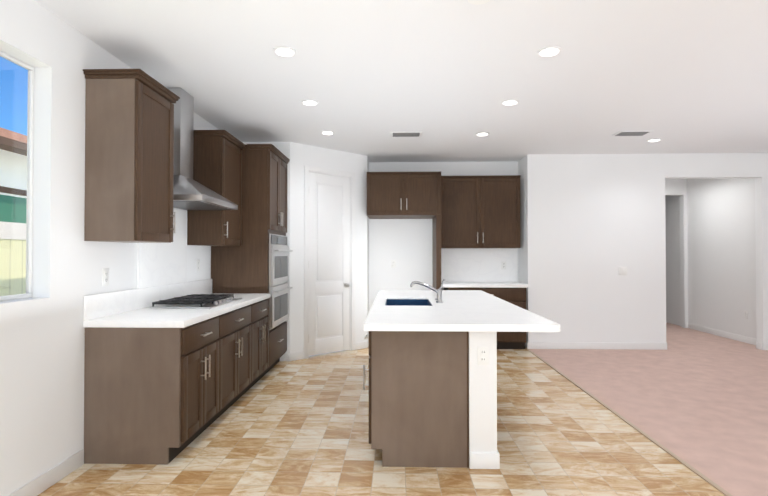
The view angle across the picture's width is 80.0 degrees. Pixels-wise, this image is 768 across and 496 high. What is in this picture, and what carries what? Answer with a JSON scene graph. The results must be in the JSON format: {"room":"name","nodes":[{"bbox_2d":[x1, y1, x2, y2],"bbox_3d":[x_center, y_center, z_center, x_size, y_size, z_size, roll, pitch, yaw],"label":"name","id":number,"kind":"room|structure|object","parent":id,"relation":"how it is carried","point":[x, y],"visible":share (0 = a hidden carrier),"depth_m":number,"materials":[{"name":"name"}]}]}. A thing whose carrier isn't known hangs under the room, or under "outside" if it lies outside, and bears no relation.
{"room":"kitchen","nodes":[
{"label":"kitchen","id":0,"kind":"room"},
{"bbox_2d":[0,0,218,495],"bbox_3d":[-2.038,-0.001,2.388,0.132,2.790,9.990,0,-1,2],"label":"wall","id":1,"kind":"structure","parent":0,"point":[42,340],"depth_m":2.72,"materials":[{"name":"white paint"}]},
{"bbox_2d":[0,50,33,300],"bbox_3d":[-2.097,-0.398,1.924,0.025,1.353,1.544,0,-1,2],"label":"window","id":2,"kind":"structure","parent":1,"relation":"in","point":[29,188],"depth_m":2.67,"materials":[{"name":"white plastic"}]},
{"bbox_2d":[8,449,83,495],"bbox_3d":[-2.025,1.317,0.170,0.014,0.100,5.590,0,-1,2],"label":"baseboard","id":3,"kind":"structure","parent":1,"relation":"attached to","point":[38,485],"depth_m":2.68,"materials":[{"name":"white paint"}]},
{"bbox_2d":[102,268,108,285],"bbox_3d":[-1.945,0.204,3.198,0.009,0.120,0.075,0,-1,2],"label":"electrical outlet","id":4,"kind":"object","parent":1,"relation":"attached to","point":[105,277],"visible":1,"depth_m":3.19,"materials":[{"name":"white plastic"}]},
{"bbox_2d":[83,69,179,242],"bbox_3d":[-1.753,-0.599,3.228,0.386,1.113,0.550,0,-1,2],"label":"upper cabinet","id":5,"kind":"object","parent":1,"relation":"attached to","point":[129,147],"visible":1,"depth_m":2.99,"materials":[{"name":"brown wood"}]},
{"bbox_2d":[83,280,210,319],"bbox_3d":[-1.915,0.403,3.988,0.020,0.160,2.034,0,-1,2],"label":"backsplash","id":6,"kind":"structure","parent":1,"relation":"attached to","point":[103,304],"depth_m":3.59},
{"bbox_2d":[196,260,199,270],"bbox_3d":[-1.904,0.179,4.688,0.009,0.120,0.075,0,-1,2],"label":"electrical outlet","id":7,"kind":"object","parent":1,"relation":"attached to","point":[197,265],"visible":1,"depth_m":4.68,"materials":[{"name":"white plastic"}]},
{"bbox_2d":[167,87,237,209],"bbox_3d":[-1.674,-0.870,4.029,0.500,1.005,0.810,0,-1,2],"label":"range hood","id":8,"kind":"object","parent":1,"relation":"attached to","point":[189,193],"visible":0.6,"depth_m":3.92,"materials":[{"name":"silver metal"}]},
{"bbox_2d":[187,130,244,245],"bbox_3d":[-1.713,-0.581,4.710,0.386,1.113,0.596,0,-1,2],"label":"upper cabinet","id":9,"kind":"object","parent":1,"relation":"attached to","point":[217,161],"visible":0.9,"depth_m":4.45,"materials":[{"name":"brown wood"}]},
{"bbox_2d":[242,142,289,360],"bbox_3d":[-1.536,0.041,5.880,0.680,2.790,0.100,0,-1,2],"label":"wall","id":10,"kind":"structure","parent":0,"point":[283,148],"depth_m":5.83,"materials":[{"name":"white paint"}]},
{"bbox_2d":[286,353,289,360],"bbox_3d":[-1.221,1.385,5.798,0.046,0.100,0.014,0,-1,2],"label":"baseboard","id":11,"kind":"structure","parent":10,"relation":"attached to","point":[287,356],"depth_m":5.79,"materials":[{"name":"white paint"}]},
{"bbox_2d":[290,142,366,352],"bbox_3d":[-0.754,0.046,6.271,1.260,2.790,0.100,1,-1,-41],"label":"wall","id":12,"kind":"structure","parent":0,"point":[301,155],"depth_m":6.04,"materials":[{"name":"white paint"}]},
{"bbox_2d":[308,172,349,356],"bbox_3d":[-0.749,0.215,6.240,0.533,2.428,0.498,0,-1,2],"label":"pantry door","id":13,"kind":"structure","parent":12,"relation":"in","point":[329,275],"depth_m":6.23,"materials":[{"name":"white paint"}]},
{"bbox_2d":[290,341,367,360],"bbox_3d":[-0.717,1.390,6.211,1.260,0.100,0.014,1,-1,-41],"label":"baseboard","id":14,"kind":"structure","parent":12,"relation":"attached to","point":[300,355],"depth_m":5.91,"materials":[{"name":"white paint"}]},
{"bbox_2d":[304,165,354,358],"bbox_3d":[-0.759,0.184,6.255,0.828,2.514,0.116,1,-1,-41],"label":"door frame","id":15,"kind":"structure","parent":12,"relation":"attached to","point":[350,175],"depth_m":6.23,"materials":[{"name":"white paint"}]},
{"bbox_2d":[367,157,368,339],"bbox_3d":[-0.288,0.054,6.892,0.100,2.790,0.489,0,-1,2],"label":"wall","id":16,"kind":"structure","parent":0,"point":[367,257],"depth_m":6.74,"materials":[{"name":"white paint"}]},
{"bbox_2d":[38,346,724,495],"bbox_3d":[-0.145,1.417,2.219,4.160,0.050,10.190,0,-1,2],"label":"floor","id":17,"kind":"structure","parent":0,"point":[300,427],"depth_m":3.12,"materials":[{"name":"tile"}]},
{"bbox_2d":[84,316,226,464],"bbox_3d":[-1.620,0.963,3.311,0.647,0.886,0.682,0,-1,2],"label":"base cabinet","id":18,"kind":"object","parent":17,"relation":"on","point":[176,363],"depth_m":2.97,"materials":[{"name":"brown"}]},
{"bbox_2d":[83,292,270,327],"bbox_3d":[-1.594,0.505,3.978,0.662,0.045,2.034,0,-1,2],"label":"countertop","id":19,"kind":"structure","parent":18,"relation":"on","point":[180,313],"depth_m":3.38,"materials":[{"name":"white stone"}]},
{"bbox_2d":[223,304,254,412],"bbox_3d":[-1.602,0.971,3.985,0.647,0.886,0.914,0,-1,2],"label":"base cabinet","id":20,"kind":"object","parent":17,"relation":"on","point":[239,358],"depth_m":4.02,"materials":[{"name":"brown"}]},
{"bbox_2d":[211,144,292,378],"bbox_3d":[-1.520,0.150,5.397,0.733,2.560,0.850,0,-1,2],"label":"tall cabinet","id":21,"kind":"object","parent":17,"relation":"on","point":[257,261],"visible":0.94,"depth_m":5.01,"materials":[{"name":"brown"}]},
{"bbox_2d":[255,300,268,382],"bbox_3d":[-1.583,0.979,4.654,0.647,0.886,0.672,0,-1,2],"label":"base cabinet","id":22,"kind":"object","parent":17,"relation":"on","point":[261,309],"depth_m":4.70,"materials":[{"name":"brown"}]},
{"bbox_2d":[367,171,440,288],"bbox_3d":[0.288,0.189,6.747,1.049,2.515,0.738,0,-1,2],"label":"surround","id":23,"kind":"object","parent":17,"relation":"on","point":[403,195],"visible":1,"depth_m":6.43,"materials":[{"name":"brown wood"}]},
{"bbox_2d":[363,292,502,468],"bbox_3d":[0.322,0.973,4.138,0.889,0.884,2.459,0,-1,2],"label":"kitchen island","id":24,"kind":"object","parent":17,"relation":"on","point":[432,384],"depth_m":2.93,"materials":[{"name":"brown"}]},
{"bbox_2d":[375,291,498,302],"bbox_3d":[0.534,0.517,4.937,1.205,0.046,1.000,0,-1,2],"label":"island countertop","id":25,"kind":"structure","parent":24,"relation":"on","point":[391,296],"depth_m":4.63,"materials":[{"name":"white stone"}]},
{"bbox_2d":[364,303,558,330],"bbox_3d":[0.490,0.498,3.318,1.205,0.046,1.000,0,-1,2],"label":"island countertop","id":26,"kind":"structure","parent":24,"relation":"on","point":[379,318],"depth_m":3.02,"materials":[{"name":"white stone"}]},
{"bbox_2d":[441,248,527,348],"bbox_3d":[1.428,0.725,6.749,1.221,1.443,0.658,0,-1,2],"label":"base cabinet","id":27,"kind":"object","parent":17,"relation":"on","point":[473,269],"visible":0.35,"depth_m":7.05,"materials":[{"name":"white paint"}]},
{"bbox_2d":[501,262,505,268],"bbox_3d":[1.847,0.271,7.048,0.075,0.120,0.009,0,-1,2],"label":"outlet","id":28,"kind":"object","parent":27,"relation":"attached to","point":[503,265],"visible":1,"depth_m":7.05,"materials":[{"name":"white plastic"}]},
{"bbox_2d":[526,348,732,495],"bbox_3d":[1.922,1.384,1.908,0.030,0.008,9.280,0,-1,2],"label":"transition strip","id":29,"kind":"object","parent":17,"relation":"on","point":[700,474],"depth_m":3.38,"materials":[{"name":"beige"}]},
{"bbox_2d":[35,0,767,161],"bbox_3d":[2.293,-1.417,3.993,8.940,0.080,13.800,0,-1,2],"label":"ceiling","id":30,"kind":"structure","parent":0,"point":[446,77],"depth_m":3.54,"materials":[{"name":"white paint"}]},
{"bbox_2d":[273,46,296,56],"bbox_3d":[-0.699,-1.382,3.227,0.170,0.008,0.170,0,-1,2],"label":"recessed light","id":31,"kind":"object","parent":30,"relation":"in","point":[283,51],"visible":1,"depth_m":3.21,"materials":[{"name":"white paint"}]},
{"bbox_2d":[301,100,318,105],"bbox_3d":[-0.698,-1.369,4.317,0.170,0.008,0.170,0,-1,2],"label":"recessed light","id":32,"kind":"object","parent":30,"relation":"in","point":[310,102],"visible":1,"depth_m":4.30,"materials":[{"name":"white paint"}]},
{"bbox_2d":[320,131,334,134],"bbox_3d":[-0.666,-1.355,5.395,0.170,0.008,0.170,0,-1,2],"label":"recessed light","id":33,"kind":"object","parent":30,"relation":"in","point":[327,132],"visible":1,"depth_m":5.36,"materials":[{"name":"white paint"}]},
{"bbox_2d":[390,131,421,136],"bbox_3d":[0.263,-1.352,5.442,0.380,0.014,0.200,0,-1,2],"label":"ceiling vent","id":34,"kind":"object","parent":30,"relation":"in","point":[405,134],"visible":1,"depth_m":5.42,"materials":[{"name":"white metal"}]},
{"bbox_2d":[475,132,489,135],"bbox_3d":[1.172,-1.355,5.454,0.170,0.008,0.170,0,-1,2],"label":"recessed light","id":35,"kind":"object","parent":30,"relation":"in","point":[482,134],"visible":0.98,"depth_m":5.45,"materials":[{"name":"white paint"}]},
{"bbox_2d":[501,99,518,105],"bbox_3d":[1.188,-1.369,4.312,0.170,0.008,0.170,0,-1,2],"label":"recessed light","id":36,"kind":"object","parent":30,"relation":"in","point":[510,102],"visible":0.98,"depth_m":4.29,"materials":[{"name":"white paint"}]},
{"bbox_2d":[537,46,561,57],"bbox_3d":[1.166,-1.382,3.228,0.170,0.008,0.170,0,-1,2],"label":"recessed light","id":37,"kind":"object","parent":30,"relation":"in","point":[549,51],"visible":1,"depth_m":3.21,"materials":[{"name":"white paint"}]},
{"bbox_2d":[612,131,652,135],"bbox_3d":[2.930,-1.352,5.406,0.380,0.014,0.200,0,-1,2],"label":"ceiling vent","id":38,"kind":"object","parent":30,"relation":"in","point":[631,133],"visible":0.96,"depth_m":5.38,"materials":[{"name":"white metal"}]},
{"bbox_2d":[647,138,661,141],"bbox_3d":[3.397,-1.351,5.746,0.170,0.008,0.170,0,-1,2],"label":"recessed light","id":39,"kind":"object","parent":30,"relation":"in","point":[655,140],"visible":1,"depth_m":5.74,"materials":[{"name":"white paint"}]},
{"bbox_2d":[369,162,517,310],"bbox_3d":[0.934,0.057,7.153,2.530,2.790,0.100,0,-1,2],"label":"wall","id":40,"kind":"structure","parent":0,"point":[406,244],"depth_m":7.12,"materials":[{"name":"white paint"}]},
{"bbox_2d":[441,175,520,247],"bbox_3d":[1.419,-0.532,6.900,1.196,1.068,0.388,0,-1,2],"label":"upper cabinet","id":41,"kind":"object","parent":40,"relation":"attached to","point":[480,211],"visible":0.92,"depth_m":6.75,"materials":[{"name":"brown wood"}]},
{"bbox_2d":[518,157,525,283],"bbox_3d":[2.132,0.053,6.875,0.120,2.790,0.390,0,-1,2],"label":"wall","id":42,"kind":"structure","parent":0,"point":[521,250],"depth_m":6.84,"materials":[{"name":"white paint"}]},
{"bbox_2d":[525,153,767,342],"bbox_3d":[4.349,0.050,6.560,4.570,2.790,0.120,0,-1,2],"label":"wall","id":43,"kind":"structure","parent":0,"point":[593,222],"depth_m":6.53,"materials":[{"name":"white paint"}]},
{"bbox_2d":[527,342,666,349],"bbox_3d":[3.029,1.394,6.513,1.959,0.100,0.014,0,-1,2],"label":"baseboard","id":44,"kind":"structure","parent":43,"relation":"attached to","point":[592,345],"depth_m":6.51,"materials":[{"name":"white paint"}]},
{"bbox_2d":[618,267,626,274],"bbox_3d":[3.403,0.329,6.517,0.120,0.120,0.010,0,-1,2],"label":"light switch","id":45,"kind":"object","parent":43,"relation":"attached to","point":[622,270],"visible":1,"depth_m":6.52,"materials":[{"name":"white plastic"}]},
{"bbox_2d":[756,342,762,349],"bbox_3d":[5.347,1.394,6.516,0.014,0.100,0.120,0,-1,2],"label":"baseboard","id":46,"kind":"structure","parent":43,"relation":"attached to","point":[759,345],"depth_m":6.51,"materials":[{"name":"white paint"}]},
{"bbox_2d":[763,343,767,349],"bbox_3d":[5.992,1.393,6.432,1.280,0.100,0.014,0,-1,2],"label":"baseboard","id":47,"kind":"structure","parent":43,"relation":"attached to","point":[765,346],"depth_m":6.44,"materials":[{"name":"white paint"}]},
{"bbox_2d":[530,322,767,495],"bbox_3d":[4.372,1.435,3.901,4.780,0.054,13.800,0,-1,2],"label":"floor carpet","id":48,"kind":"object","parent":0,"point":[697,400],"depth_m":4.42,"materials":[{"name":"pink carpet"}]},
{"bbox_2d":[665,179,687,327],"bbox_3d":[4.564,0.073,8.475,2.005,2.790,0.120,0,-1,2],"label":"wall","id":49,"kind":"structure","parent":0,"point":[675,187],"depth_m":8.41,"materials":[{"name":"white paint"}]},
{"bbox_2d":[665,178,756,338],"bbox_3d":[5.633,0.075,8.685,0.120,2.790,4.200,0,-1,2],"label":"wall","id":50,"kind":"structure","parent":0,"point":[721,241],"depth_m":7.63,"materials":[{"name":"white paint"}]},
{"bbox_2d":[688,323,756,344],"bbox_3d":[5.533,1.406,7.472,0.014,0.100,1.800,0,-1,2],"label":"baseboard","id":51,"kind":"structure","parent":50,"relation":"attached to","point":[744,339],"depth_m":7.45,"materials":[{"name":"white paint"}]},
{"label":"outside","id":52,"kind":"structure","parent":0,"visible":0},
{"bbox_3d":[-8.047,1.740,4.136,11.978,0.050,24.000,0,-1,2],"label":"ground","id":53,"kind":"structure","parent":52,"visible":0},
{"bbox_2d":[0,221,25,295],"bbox_3d":[-3.567,0.734,4.026,0.080,1.960,20.000,0,-1,2],"label":"fence","id":54,"kind":"object","parent":53,"relation":"on","point":[21,266],"depth_m":4.35,"materials":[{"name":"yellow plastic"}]},
{"bbox_2d":[0,127,26,222],"bbox_3d":[-9.658,-0.782,5.211,6.700,5.020,23.200,0,-1,2],"label":"house","id":55,"kind":"structure","parent":53,"relation":"on","point":[8,170],"depth_m":8.45,"materials":[{"name":"white"}]}
]}

